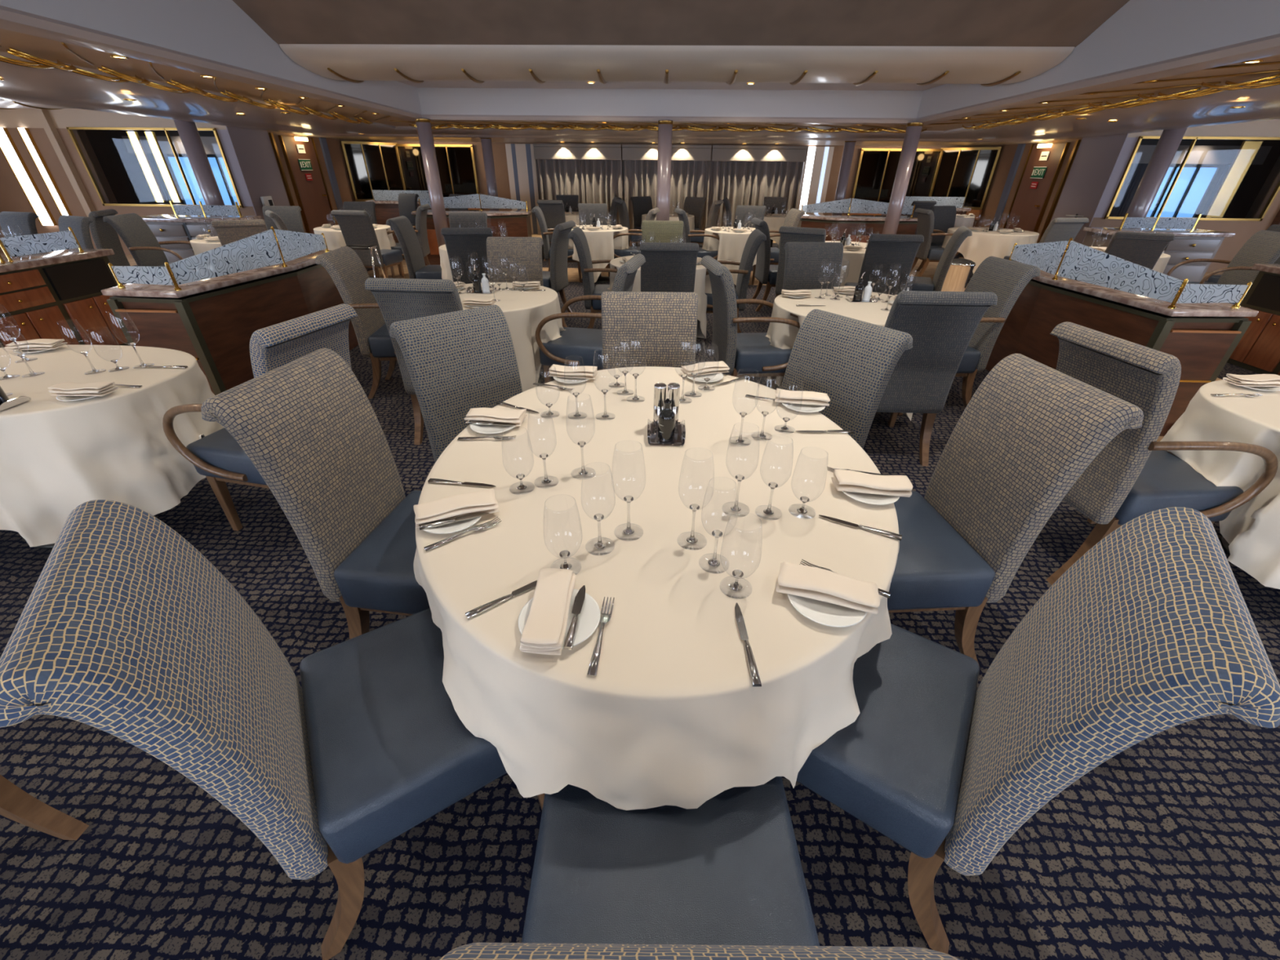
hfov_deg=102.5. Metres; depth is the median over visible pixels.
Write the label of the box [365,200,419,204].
countertop
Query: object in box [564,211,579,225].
tablecloth
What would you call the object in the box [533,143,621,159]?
pelmet
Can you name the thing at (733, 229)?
folded napkin
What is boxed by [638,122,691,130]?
leaf ornament
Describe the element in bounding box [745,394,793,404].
fork
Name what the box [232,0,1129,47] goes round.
ceiling
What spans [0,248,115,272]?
countertop
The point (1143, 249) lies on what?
dining chair
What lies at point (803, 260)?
dining chair
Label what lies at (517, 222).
station
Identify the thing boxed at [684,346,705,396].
wine glass
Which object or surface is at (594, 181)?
curtain
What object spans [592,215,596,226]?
oil bottle
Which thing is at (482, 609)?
table knife
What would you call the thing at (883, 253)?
dining chair
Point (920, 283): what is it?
dining chair
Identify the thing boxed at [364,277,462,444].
dining chair
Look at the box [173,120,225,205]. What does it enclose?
pillar
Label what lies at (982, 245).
tablecloth
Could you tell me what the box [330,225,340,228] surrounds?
folded napkin
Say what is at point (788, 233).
dining chair
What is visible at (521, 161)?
wall panel
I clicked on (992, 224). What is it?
oil bottle
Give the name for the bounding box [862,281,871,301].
vinegar bottle
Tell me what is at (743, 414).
wine glass
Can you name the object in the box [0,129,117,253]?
wall
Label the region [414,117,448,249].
round column
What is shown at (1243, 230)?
wall
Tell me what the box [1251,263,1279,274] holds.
countertop
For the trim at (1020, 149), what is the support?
attached to the wall at (1007, 153)
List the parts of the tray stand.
leg, leg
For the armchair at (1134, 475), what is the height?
1.024 m
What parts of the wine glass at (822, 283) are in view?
stem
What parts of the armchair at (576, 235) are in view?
backrest, leg, armrest, seat, armrest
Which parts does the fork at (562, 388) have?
handle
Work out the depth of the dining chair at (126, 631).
0.94 m
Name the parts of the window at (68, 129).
rail, rail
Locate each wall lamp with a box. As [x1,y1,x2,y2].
[293,136,308,141]
[1036,143,1052,147]
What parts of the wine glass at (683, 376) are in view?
stem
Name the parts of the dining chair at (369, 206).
backrest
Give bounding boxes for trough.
[0,99,73,109]
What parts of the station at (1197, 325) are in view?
brass post, brass post, edge moulding, corner post, brass post, brass post, corner post, brass post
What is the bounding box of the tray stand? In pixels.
[341,244,386,278]
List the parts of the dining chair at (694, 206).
backrest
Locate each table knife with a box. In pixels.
[141,365,187,368]
[427,478,496,487]
[465,580,537,619]
[496,400,538,413]
[711,375,749,386]
[734,602,761,686]
[795,304,826,306]
[795,429,853,433]
[818,515,902,540]
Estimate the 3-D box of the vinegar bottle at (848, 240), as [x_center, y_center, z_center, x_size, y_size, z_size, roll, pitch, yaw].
[2.500,-2.875,6.159,0.053,0.126,0.053,2,31,2]
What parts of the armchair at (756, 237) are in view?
seat rail, seat, armrest, armrest, leg, backrest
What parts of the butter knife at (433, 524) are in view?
handle, blade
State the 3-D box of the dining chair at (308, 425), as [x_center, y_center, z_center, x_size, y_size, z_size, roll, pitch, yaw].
[-0.786,0.138,1.742,0.682,1.024,0.490,5,32,7]
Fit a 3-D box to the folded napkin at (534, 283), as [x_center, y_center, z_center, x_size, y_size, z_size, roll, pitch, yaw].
[-0.862,-1.487,3.894,0.206,0.034,0.083,2,31,2]
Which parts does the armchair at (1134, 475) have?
leg, leg, backrest, seat, armrest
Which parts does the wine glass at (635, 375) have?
stem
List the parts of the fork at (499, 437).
handle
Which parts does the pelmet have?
cornice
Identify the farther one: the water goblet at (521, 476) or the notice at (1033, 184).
the notice at (1033, 184)
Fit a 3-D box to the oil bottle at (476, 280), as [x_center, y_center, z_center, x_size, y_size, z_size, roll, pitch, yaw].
[-1.193,-1.469,3.733,0.058,0.187,0.058,2,31,2]
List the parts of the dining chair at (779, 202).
backrest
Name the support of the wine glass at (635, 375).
on the tablecloth at (672, 713)
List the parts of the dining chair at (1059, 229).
seat, backrest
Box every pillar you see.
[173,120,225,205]
[1126,128,1186,217]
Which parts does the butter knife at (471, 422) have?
handle, blade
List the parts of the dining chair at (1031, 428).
seat rail, seat, leg, backrest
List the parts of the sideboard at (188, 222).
drawer, brass post, drawer, drawer, drawer, brass post, brass post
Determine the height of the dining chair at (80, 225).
1.024 m
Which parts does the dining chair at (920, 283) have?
seat, backrest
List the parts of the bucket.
lid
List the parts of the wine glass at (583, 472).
stem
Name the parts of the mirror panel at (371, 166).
rail, rail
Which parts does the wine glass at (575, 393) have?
stem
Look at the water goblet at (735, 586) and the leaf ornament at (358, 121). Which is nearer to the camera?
the water goblet at (735, 586)
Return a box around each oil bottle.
[0,386,9,404]
[471,264,481,292]
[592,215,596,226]
[657,388,675,442]
[733,217,737,228]
[840,230,845,245]
[853,271,865,301]
[988,217,995,231]
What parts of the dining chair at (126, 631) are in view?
backrest, leg, seat, leg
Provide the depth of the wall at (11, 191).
9.21 m
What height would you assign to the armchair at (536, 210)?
1.024 m
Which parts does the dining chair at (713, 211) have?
seat, backrest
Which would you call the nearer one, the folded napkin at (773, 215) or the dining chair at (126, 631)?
the dining chair at (126, 631)
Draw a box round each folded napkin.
[4,338,66,350]
[48,381,118,396]
[195,234,210,238]
[203,236,219,240]
[322,223,331,226]
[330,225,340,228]
[413,488,499,528]
[453,281,466,288]
[461,297,495,306]
[463,407,527,426]
[511,280,540,287]
[520,568,576,654]
[548,364,598,379]
[586,226,600,229]
[612,224,622,228]
[622,257,631,262]
[680,360,729,376]
[696,257,702,263]
[711,226,721,230]
[732,228,746,231]
[771,213,782,216]
[774,387,830,406]
[776,561,879,614]
[781,289,811,296]
[831,469,912,497]
[832,285,863,293]
[843,245,863,249]
[968,227,982,231]
[995,229,1013,232]
[1013,227,1022,231]
[1091,247,1106,252]
[1222,373,1279,386]
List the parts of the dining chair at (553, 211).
backrest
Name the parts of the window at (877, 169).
panel, rail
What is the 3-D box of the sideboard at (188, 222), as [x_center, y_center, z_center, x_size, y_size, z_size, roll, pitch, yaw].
[-6.619,-3.632,7.804,1.600,1.050,0.600,2,31,2]
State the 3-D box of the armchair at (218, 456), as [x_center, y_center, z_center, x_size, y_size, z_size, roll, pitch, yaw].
[-1.630,-0.258,2.376,0.682,1.024,0.585,7,32,11]
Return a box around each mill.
[653,382,666,430]
[667,382,679,430]
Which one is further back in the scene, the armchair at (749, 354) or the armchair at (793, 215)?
the armchair at (793, 215)
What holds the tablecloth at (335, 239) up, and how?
on the dining table
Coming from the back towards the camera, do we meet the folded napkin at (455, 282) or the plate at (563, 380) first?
the folded napkin at (455, 282)
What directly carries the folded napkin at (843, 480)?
on the plate at (872, 499)
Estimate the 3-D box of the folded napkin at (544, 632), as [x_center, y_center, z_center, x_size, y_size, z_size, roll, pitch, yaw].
[-0.184,0.260,1.044,0.083,0.034,0.206,1,31,1]
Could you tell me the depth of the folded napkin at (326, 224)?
7.39 m
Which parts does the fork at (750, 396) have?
handle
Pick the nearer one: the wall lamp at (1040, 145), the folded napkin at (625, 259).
the folded napkin at (625, 259)
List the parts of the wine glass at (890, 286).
stem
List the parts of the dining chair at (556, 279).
seat, backrest, leg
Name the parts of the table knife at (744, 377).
blade, handle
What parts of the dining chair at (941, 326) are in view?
leg, leg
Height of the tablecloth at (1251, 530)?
0.640 m
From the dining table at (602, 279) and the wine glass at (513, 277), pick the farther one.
the dining table at (602, 279)
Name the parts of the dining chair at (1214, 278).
seat, backrest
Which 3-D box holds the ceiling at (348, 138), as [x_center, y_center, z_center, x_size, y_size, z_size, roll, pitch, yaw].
[0.569,-7.711,11.682,15.400,0.040,3.400,2,31,2]
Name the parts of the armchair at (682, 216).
backrest, armrest, armrest, seat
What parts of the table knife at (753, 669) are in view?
blade, handle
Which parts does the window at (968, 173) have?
rail, rail, panel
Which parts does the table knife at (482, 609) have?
handle, blade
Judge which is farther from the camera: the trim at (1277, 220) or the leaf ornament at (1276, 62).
the trim at (1277, 220)
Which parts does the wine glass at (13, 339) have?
stem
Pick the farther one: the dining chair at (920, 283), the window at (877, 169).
the window at (877, 169)
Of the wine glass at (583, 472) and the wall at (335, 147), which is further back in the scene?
the wall at (335, 147)
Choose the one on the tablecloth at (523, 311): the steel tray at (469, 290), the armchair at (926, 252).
the steel tray at (469, 290)
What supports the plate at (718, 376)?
on the tablecloth at (672, 713)
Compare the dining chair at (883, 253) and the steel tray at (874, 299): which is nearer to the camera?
the steel tray at (874, 299)
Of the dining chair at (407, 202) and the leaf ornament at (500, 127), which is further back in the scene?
the dining chair at (407, 202)
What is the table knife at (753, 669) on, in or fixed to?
on the tablecloth at (672, 713)
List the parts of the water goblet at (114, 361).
stem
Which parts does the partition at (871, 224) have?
edge moulding, panel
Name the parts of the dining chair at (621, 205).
backrest, seat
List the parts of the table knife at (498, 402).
handle, blade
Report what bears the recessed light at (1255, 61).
in the ceiling at (41, 47)
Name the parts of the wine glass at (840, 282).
stem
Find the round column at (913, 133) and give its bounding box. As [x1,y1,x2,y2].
[882,121,924,234]
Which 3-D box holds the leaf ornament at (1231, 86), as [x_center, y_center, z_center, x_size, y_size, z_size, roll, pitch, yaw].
[4.548,-3.122,4.024,0.839,0.081,0.848,2,31,2]
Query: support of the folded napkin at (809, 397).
on the plate at (805, 407)
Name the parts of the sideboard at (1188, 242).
brass post, brass post, drawer, drawer, drawer, brass post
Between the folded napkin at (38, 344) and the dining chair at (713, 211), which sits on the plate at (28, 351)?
the folded napkin at (38, 344)
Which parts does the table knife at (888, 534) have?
blade, handle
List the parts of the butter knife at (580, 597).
handle, blade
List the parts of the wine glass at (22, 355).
stem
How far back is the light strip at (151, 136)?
9.34 m
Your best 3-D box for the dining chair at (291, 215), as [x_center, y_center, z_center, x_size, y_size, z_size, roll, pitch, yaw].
[-5.018,-3.288,7.280,0.490,1.024,0.682,-6,32,-11]
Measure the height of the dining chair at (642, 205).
1.024 m
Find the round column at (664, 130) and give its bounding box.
[656,120,673,220]
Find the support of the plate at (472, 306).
on the tablecloth at (523, 311)
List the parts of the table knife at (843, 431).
blade, handle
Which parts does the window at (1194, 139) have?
rail, rail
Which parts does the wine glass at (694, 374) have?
stem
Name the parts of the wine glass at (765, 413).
stem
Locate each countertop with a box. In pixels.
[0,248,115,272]
[101,249,330,297]
[140,214,262,222]
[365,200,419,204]
[411,209,532,216]
[800,213,917,221]
[955,207,971,211]
[1016,261,1258,316]
[1083,226,1235,236]
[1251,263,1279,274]
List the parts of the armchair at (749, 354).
backrest, leg, armrest, seat, seat rail, armrest, leg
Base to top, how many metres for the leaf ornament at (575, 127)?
0.081 m
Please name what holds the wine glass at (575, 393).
on the tablecloth at (672, 713)
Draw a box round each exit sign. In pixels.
[297,159,312,170]
[1030,166,1047,178]
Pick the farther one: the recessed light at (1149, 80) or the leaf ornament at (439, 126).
the leaf ornament at (439, 126)
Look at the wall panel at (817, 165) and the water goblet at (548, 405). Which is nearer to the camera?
the water goblet at (548, 405)
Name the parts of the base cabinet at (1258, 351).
cabinet door, cabinet door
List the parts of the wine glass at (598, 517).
stem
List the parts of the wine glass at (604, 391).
stem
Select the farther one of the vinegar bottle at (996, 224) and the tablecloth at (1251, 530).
the vinegar bottle at (996, 224)
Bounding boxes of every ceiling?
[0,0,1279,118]
[0,28,1279,130]
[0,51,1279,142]
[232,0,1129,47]
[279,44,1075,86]
[293,133,1053,146]
[396,80,944,90]
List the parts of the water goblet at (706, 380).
stem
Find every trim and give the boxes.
[0,5,1279,124]
[34,108,95,217]
[268,132,294,205]
[318,137,343,209]
[993,143,1026,227]
[1037,139,1080,243]
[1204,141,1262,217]
[1269,209,1279,226]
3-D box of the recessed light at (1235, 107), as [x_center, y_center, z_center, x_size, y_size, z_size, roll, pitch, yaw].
[5.650,-3.523,4.852,0.108,0.010,0.106,2,31,2]
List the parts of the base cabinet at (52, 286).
brass post, brass post, cabinet door, drawer, drawer, cabinet door, brass post, cabinet door, cabinet door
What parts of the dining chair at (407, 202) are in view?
seat, backrest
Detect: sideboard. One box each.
[140,200,262,262]
[1082,213,1235,281]
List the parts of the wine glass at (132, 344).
stem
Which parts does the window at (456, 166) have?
rail, panel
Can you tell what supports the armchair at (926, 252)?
on the floor at (572, 273)
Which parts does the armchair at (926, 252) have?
leg, leg, backrest, seat rail, armrest, seat, armrest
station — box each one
[101,226,358,395]
[365,190,448,243]
[411,192,532,265]
[881,196,971,215]
[985,237,1258,435]
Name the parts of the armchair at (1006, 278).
seat rail, seat, leg, armrest, backrest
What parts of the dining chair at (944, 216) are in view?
leg, backrest, seat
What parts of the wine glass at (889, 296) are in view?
stem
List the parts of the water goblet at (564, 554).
stem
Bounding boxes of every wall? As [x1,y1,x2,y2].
[0,108,255,254]
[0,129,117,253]
[234,126,361,232]
[361,141,979,214]
[971,133,1119,243]
[1089,119,1279,271]
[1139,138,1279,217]
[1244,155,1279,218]
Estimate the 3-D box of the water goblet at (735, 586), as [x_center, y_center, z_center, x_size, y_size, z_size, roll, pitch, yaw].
[0.214,0.161,1.095,0.084,0.182,0.084,7,32,10]
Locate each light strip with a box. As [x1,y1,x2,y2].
[0,127,57,225]
[16,127,71,215]
[126,131,166,202]
[144,131,182,202]
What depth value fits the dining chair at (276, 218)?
6.41 m
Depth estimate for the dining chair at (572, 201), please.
10.79 m
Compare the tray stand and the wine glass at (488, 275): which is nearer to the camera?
the wine glass at (488, 275)
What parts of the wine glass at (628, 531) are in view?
stem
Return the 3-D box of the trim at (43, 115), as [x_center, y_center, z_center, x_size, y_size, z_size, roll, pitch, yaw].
[-10.237,-5.349,9.355,0.120,2.300,0.100,2,31,2]
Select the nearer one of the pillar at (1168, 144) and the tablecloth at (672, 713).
the tablecloth at (672, 713)
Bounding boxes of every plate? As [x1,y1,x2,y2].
[13,349,49,353]
[56,395,97,400]
[423,515,481,533]
[465,305,484,307]
[470,424,515,433]
[515,287,535,289]
[518,588,600,648]
[553,376,589,382]
[687,373,723,382]
[782,402,825,412]
[786,295,807,297]
[786,593,866,626]
[839,292,853,294]
[842,491,899,505]
[1241,386,1279,391]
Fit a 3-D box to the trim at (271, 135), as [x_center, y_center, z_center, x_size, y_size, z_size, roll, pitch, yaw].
[-7.064,-5.757,10.327,0.050,2.040,0.060,2,31,2]
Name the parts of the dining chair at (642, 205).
backrest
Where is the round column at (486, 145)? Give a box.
[480,137,499,209]
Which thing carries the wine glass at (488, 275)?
on the tablecloth at (523, 311)
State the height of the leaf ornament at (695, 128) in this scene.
0.081 m
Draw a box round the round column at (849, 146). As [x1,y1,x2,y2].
[831,141,856,214]
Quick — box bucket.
[941,257,976,291]
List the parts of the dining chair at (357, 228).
backrest, leg, seat rail, leg, seat, leg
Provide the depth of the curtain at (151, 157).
10.93 m
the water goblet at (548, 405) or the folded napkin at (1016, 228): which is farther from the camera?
the folded napkin at (1016, 228)
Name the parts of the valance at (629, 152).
cornice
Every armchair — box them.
[102,213,191,266]
[162,303,358,530]
[315,246,397,398]
[386,204,431,278]
[531,205,581,282]
[535,253,645,382]
[567,226,617,328]
[613,207,659,258]
[674,208,719,260]
[700,255,799,389]
[704,229,766,333]
[751,208,804,284]
[897,256,1040,415]
[910,208,960,276]
[1046,321,1277,585]
[1166,230,1279,305]
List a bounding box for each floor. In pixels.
[0,281,1279,959]
[121,265,373,284]
[125,234,1223,441]
[542,242,777,271]
[970,271,1258,379]
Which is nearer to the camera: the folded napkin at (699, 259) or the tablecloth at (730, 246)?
the folded napkin at (699, 259)
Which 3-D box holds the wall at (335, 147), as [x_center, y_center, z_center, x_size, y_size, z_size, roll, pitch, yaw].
[-7.083,-6.425,11.363,0.100,2.100,4.500,2,31,2]
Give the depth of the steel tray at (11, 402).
1.94 m
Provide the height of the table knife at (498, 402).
0.008 m
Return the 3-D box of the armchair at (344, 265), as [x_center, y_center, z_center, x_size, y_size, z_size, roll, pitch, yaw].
[-1.862,-1.191,3.899,0.682,1.024,0.585,-3,32,-5]
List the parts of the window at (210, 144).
rail, pane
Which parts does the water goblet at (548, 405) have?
stem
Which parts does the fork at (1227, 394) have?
handle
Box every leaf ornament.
[0,41,93,71]
[64,62,164,84]
[142,76,218,94]
[201,88,266,103]
[239,97,306,110]
[277,104,340,115]
[311,110,367,120]
[337,115,390,124]
[389,120,457,128]
[431,120,496,129]
[476,121,533,129]
[513,121,573,130]
[560,122,612,130]
[598,122,650,130]
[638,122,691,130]
[679,123,728,131]
[718,123,768,132]
[758,124,811,132]
[797,124,848,132]
[837,124,890,133]
[877,124,931,133]
[928,120,998,129]
[948,115,1029,125]
[973,109,1062,120]
[1001,102,1104,115]
[1034,93,1156,109]
[1079,81,1222,101]
[1133,69,1279,90]
[1202,61,1279,70]
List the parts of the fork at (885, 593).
handle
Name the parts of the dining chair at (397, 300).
backrest, leg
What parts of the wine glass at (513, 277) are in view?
stem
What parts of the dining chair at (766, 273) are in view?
leg, backrest, leg, seat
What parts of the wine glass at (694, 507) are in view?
stem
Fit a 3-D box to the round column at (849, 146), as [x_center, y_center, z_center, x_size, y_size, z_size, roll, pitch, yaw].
[4.251,-6.005,10.907,0.236,2.060,0.236,2,31,2]
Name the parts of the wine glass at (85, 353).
stem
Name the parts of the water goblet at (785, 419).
stem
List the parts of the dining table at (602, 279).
foot plate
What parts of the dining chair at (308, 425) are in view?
leg, seat, seat rail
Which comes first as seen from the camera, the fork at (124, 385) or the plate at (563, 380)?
the fork at (124, 385)
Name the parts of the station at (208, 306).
brass post, corner post, brass post, brass post, corner post, edge moulding, brass post, brass post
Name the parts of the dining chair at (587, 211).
backrest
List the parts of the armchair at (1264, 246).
armrest, seat, armrest, backrest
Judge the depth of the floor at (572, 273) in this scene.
8.87 m
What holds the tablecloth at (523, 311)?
on the dining table
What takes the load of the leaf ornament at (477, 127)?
attached to the ceiling at (41, 47)
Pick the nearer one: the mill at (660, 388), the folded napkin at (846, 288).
the mill at (660, 388)
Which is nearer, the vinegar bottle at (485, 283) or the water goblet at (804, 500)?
the water goblet at (804, 500)
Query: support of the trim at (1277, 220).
attached to the wall at (1243, 230)
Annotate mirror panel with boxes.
[340,141,405,201]
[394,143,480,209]
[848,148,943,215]
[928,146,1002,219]
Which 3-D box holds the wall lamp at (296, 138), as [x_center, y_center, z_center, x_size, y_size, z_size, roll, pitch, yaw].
[-6.924,-6.971,10.495,0.080,0.070,0.340,2,31,2]
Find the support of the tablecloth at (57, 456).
on the dining table at (51, 545)
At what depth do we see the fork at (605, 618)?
1.00 m
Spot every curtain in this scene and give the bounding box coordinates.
[146,153,182,204]
[535,158,622,225]
[622,160,711,231]
[706,159,804,226]
[1109,163,1148,216]
[1200,164,1231,217]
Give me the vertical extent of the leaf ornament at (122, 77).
0.081 m
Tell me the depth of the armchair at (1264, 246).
5.48 m
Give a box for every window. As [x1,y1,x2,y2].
[66,127,253,207]
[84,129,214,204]
[121,135,239,204]
[1093,136,1279,221]
[1132,145,1272,217]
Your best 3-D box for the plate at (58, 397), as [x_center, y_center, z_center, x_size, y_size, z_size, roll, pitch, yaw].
[-2.201,-0.342,2.041,0.166,0.014,0.166,2,31,2]
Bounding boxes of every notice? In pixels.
[296,144,306,153]
[305,173,312,180]
[1029,182,1038,188]
[1039,151,1049,160]
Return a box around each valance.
[622,144,711,160]
[711,145,808,161]
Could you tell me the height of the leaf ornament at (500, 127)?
0.081 m
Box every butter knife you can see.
[418,512,488,530]
[468,420,516,425]
[563,585,585,649]
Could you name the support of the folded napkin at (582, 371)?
on the plate at (563, 380)
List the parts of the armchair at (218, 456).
armrest, leg, seat, seat rail, backrest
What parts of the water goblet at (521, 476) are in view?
stem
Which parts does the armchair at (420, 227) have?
leg, seat, armrest, armrest, backrest, leg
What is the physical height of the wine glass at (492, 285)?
0.248 m
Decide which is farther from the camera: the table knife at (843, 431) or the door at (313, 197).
the door at (313, 197)
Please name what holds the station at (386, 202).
on the floor at (572, 273)
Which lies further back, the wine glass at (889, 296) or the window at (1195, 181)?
the window at (1195, 181)
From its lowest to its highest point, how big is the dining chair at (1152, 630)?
1.024 m
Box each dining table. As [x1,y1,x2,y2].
[25,515,154,549]
[581,231,619,283]
[1219,536,1230,555]
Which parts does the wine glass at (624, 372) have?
stem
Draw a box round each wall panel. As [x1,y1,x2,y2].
[226,126,289,222]
[505,143,541,234]
[797,146,834,213]
[1050,133,1128,244]
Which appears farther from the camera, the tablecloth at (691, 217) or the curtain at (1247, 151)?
the tablecloth at (691, 217)
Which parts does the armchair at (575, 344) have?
leg, armrest, seat, armrest, backrest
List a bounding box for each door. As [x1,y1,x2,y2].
[278,135,337,234]
[1003,142,1070,232]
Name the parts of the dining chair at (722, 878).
seat, backrest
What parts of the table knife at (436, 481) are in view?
handle, blade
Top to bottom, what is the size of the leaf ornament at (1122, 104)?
0.081 m
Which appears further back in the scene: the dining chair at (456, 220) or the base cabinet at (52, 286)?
the dining chair at (456, 220)
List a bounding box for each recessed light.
[109,54,128,59]
[123,98,137,101]
[200,75,213,78]
[254,87,267,89]
[1144,80,1158,83]
[1230,106,1245,108]
[1241,59,1263,63]
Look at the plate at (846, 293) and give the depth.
3.83 m
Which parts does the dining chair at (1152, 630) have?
seat, leg, backrest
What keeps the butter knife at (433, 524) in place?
on the plate at (458, 526)
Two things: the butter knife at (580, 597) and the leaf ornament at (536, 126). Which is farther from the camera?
the leaf ornament at (536, 126)
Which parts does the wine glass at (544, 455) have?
stem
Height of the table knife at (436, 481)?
0.008 m
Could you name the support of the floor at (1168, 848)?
on the floor at (572, 273)
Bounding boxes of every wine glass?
[4,310,37,362]
[15,326,43,377]
[60,329,104,374]
[110,320,151,368]
[452,275,462,293]
[484,275,500,301]
[487,274,492,288]
[503,273,508,288]
[510,276,517,290]
[527,408,555,487]
[567,358,586,417]
[567,398,595,478]
[582,462,615,554]
[592,351,615,418]
[611,444,645,539]
[617,353,635,394]
[626,339,646,401]
[674,344,695,402]
[678,453,714,549]
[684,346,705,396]
[701,479,737,573]
[724,423,759,515]
[729,373,759,444]
[751,377,780,439]
[757,435,793,519]
[817,269,831,298]
[822,265,836,295]
[832,280,842,297]
[880,275,891,311]
[884,268,901,302]
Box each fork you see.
[114,384,142,387]
[423,516,501,551]
[457,435,515,439]
[533,382,573,391]
[586,596,614,676]
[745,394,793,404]
[799,559,890,598]
[826,466,886,475]
[1210,393,1262,396]
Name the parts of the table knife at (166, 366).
handle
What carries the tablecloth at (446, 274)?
on the dining table
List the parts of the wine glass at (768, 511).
stem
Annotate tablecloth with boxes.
[0,344,223,546]
[189,235,222,254]
[313,224,395,250]
[413,366,899,810]
[439,244,453,281]
[457,282,564,391]
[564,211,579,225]
[568,225,629,282]
[607,255,711,338]
[640,213,694,230]
[701,226,756,285]
[763,213,786,244]
[764,288,912,421]
[825,240,867,286]
[940,226,1039,274]
[954,216,974,227]
[1089,246,1170,273]
[1160,379,1279,589]
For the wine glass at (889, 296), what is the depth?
3.39 m
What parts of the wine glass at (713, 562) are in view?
stem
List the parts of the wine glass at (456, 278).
stem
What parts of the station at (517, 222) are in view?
panel, edge moulding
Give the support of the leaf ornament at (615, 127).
attached to the ceiling at (41, 47)
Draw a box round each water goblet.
[0,343,19,379]
[88,337,128,371]
[502,428,532,493]
[535,371,559,417]
[543,499,582,569]
[608,345,626,386]
[697,345,715,390]
[720,511,762,599]
[774,391,803,432]
[791,452,827,518]
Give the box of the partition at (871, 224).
[797,196,917,243]
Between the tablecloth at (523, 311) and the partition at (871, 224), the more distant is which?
the partition at (871, 224)
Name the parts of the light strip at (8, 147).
edge trim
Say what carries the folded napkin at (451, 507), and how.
on the plate at (458, 526)
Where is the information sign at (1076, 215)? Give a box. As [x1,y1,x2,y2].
[1066,213,1082,217]
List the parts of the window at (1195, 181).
pane, rail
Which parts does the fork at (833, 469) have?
handle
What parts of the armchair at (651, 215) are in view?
seat, armrest, armrest, backrest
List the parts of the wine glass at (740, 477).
stem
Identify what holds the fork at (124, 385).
on the tablecloth at (57, 456)
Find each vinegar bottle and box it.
[480,273,489,292]
[596,218,599,226]
[737,220,741,228]
[844,234,850,245]
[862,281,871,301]
[992,221,998,231]
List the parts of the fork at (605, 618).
handle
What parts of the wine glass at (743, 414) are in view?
stem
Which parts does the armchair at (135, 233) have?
armrest, armrest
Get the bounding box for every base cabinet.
[0,226,129,347]
[1226,263,1279,375]
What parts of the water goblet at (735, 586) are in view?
stem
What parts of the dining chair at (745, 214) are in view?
backrest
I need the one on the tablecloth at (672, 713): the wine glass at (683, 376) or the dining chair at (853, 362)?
the wine glass at (683, 376)
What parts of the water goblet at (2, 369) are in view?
stem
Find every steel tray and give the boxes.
[0,395,31,411]
[466,286,496,293]
[647,418,685,446]
[845,295,878,302]
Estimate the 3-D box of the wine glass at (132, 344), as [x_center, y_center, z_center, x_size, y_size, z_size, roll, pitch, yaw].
[-2.266,-0.627,2.280,0.082,0.248,0.082,-11,33,-18]
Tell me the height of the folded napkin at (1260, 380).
0.034 m
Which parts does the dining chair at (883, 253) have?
seat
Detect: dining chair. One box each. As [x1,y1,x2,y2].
[0,211,39,237]
[0,499,544,959]
[0,774,88,839]
[57,215,93,248]
[88,208,130,266]
[200,347,430,639]
[210,219,267,245]
[262,205,304,232]
[265,209,288,231]
[331,209,405,278]
[342,201,387,270]
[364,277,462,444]
[383,193,418,235]
[386,215,442,279]
[389,304,522,462]
[439,776,959,959]
[440,227,493,284]
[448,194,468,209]
[448,212,487,227]
[486,236,543,286]
[537,200,565,261]
[542,220,576,312]
[555,195,578,211]
[577,203,609,276]
[600,291,697,369]
[608,196,622,225]
[613,198,641,246]
[630,195,652,246]
[640,242,699,292]
[641,220,683,242]
[683,196,706,247]
[689,200,724,247]
[723,197,731,226]
[734,204,766,279]
[751,217,777,311]
[763,196,786,246]
[774,226,826,297]
[781,309,912,448]
[782,241,843,290]
[795,506,1279,954]
[844,233,924,295]
[875,290,997,466]
[887,353,1143,666]
[904,226,972,291]
[906,200,936,235]
[916,205,964,271]
[1003,217,1088,261]
[1104,231,1174,269]
[1206,224,1279,283]
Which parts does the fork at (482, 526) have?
handle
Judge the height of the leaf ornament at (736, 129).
0.081 m
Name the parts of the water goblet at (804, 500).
stem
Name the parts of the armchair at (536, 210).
backrest, leg, armrest, seat, leg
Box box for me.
[260,195,274,206]
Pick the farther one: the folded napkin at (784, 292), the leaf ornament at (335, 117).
the leaf ornament at (335, 117)
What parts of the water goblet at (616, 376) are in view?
stem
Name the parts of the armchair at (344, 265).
backrest, armrest, leg, seat, seat rail, leg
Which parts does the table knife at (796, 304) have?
handle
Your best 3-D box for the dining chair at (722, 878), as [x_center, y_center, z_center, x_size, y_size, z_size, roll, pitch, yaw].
[0.051,0.677,0.873,0.490,1.024,0.682,1,31,0]
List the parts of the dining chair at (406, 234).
backrest, seat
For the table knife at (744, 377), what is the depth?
2.24 m
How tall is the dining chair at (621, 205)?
1.024 m
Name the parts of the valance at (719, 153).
cornice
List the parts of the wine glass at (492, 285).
stem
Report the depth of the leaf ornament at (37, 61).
3.65 m
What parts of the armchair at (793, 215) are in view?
leg, seat, armrest, armrest, backrest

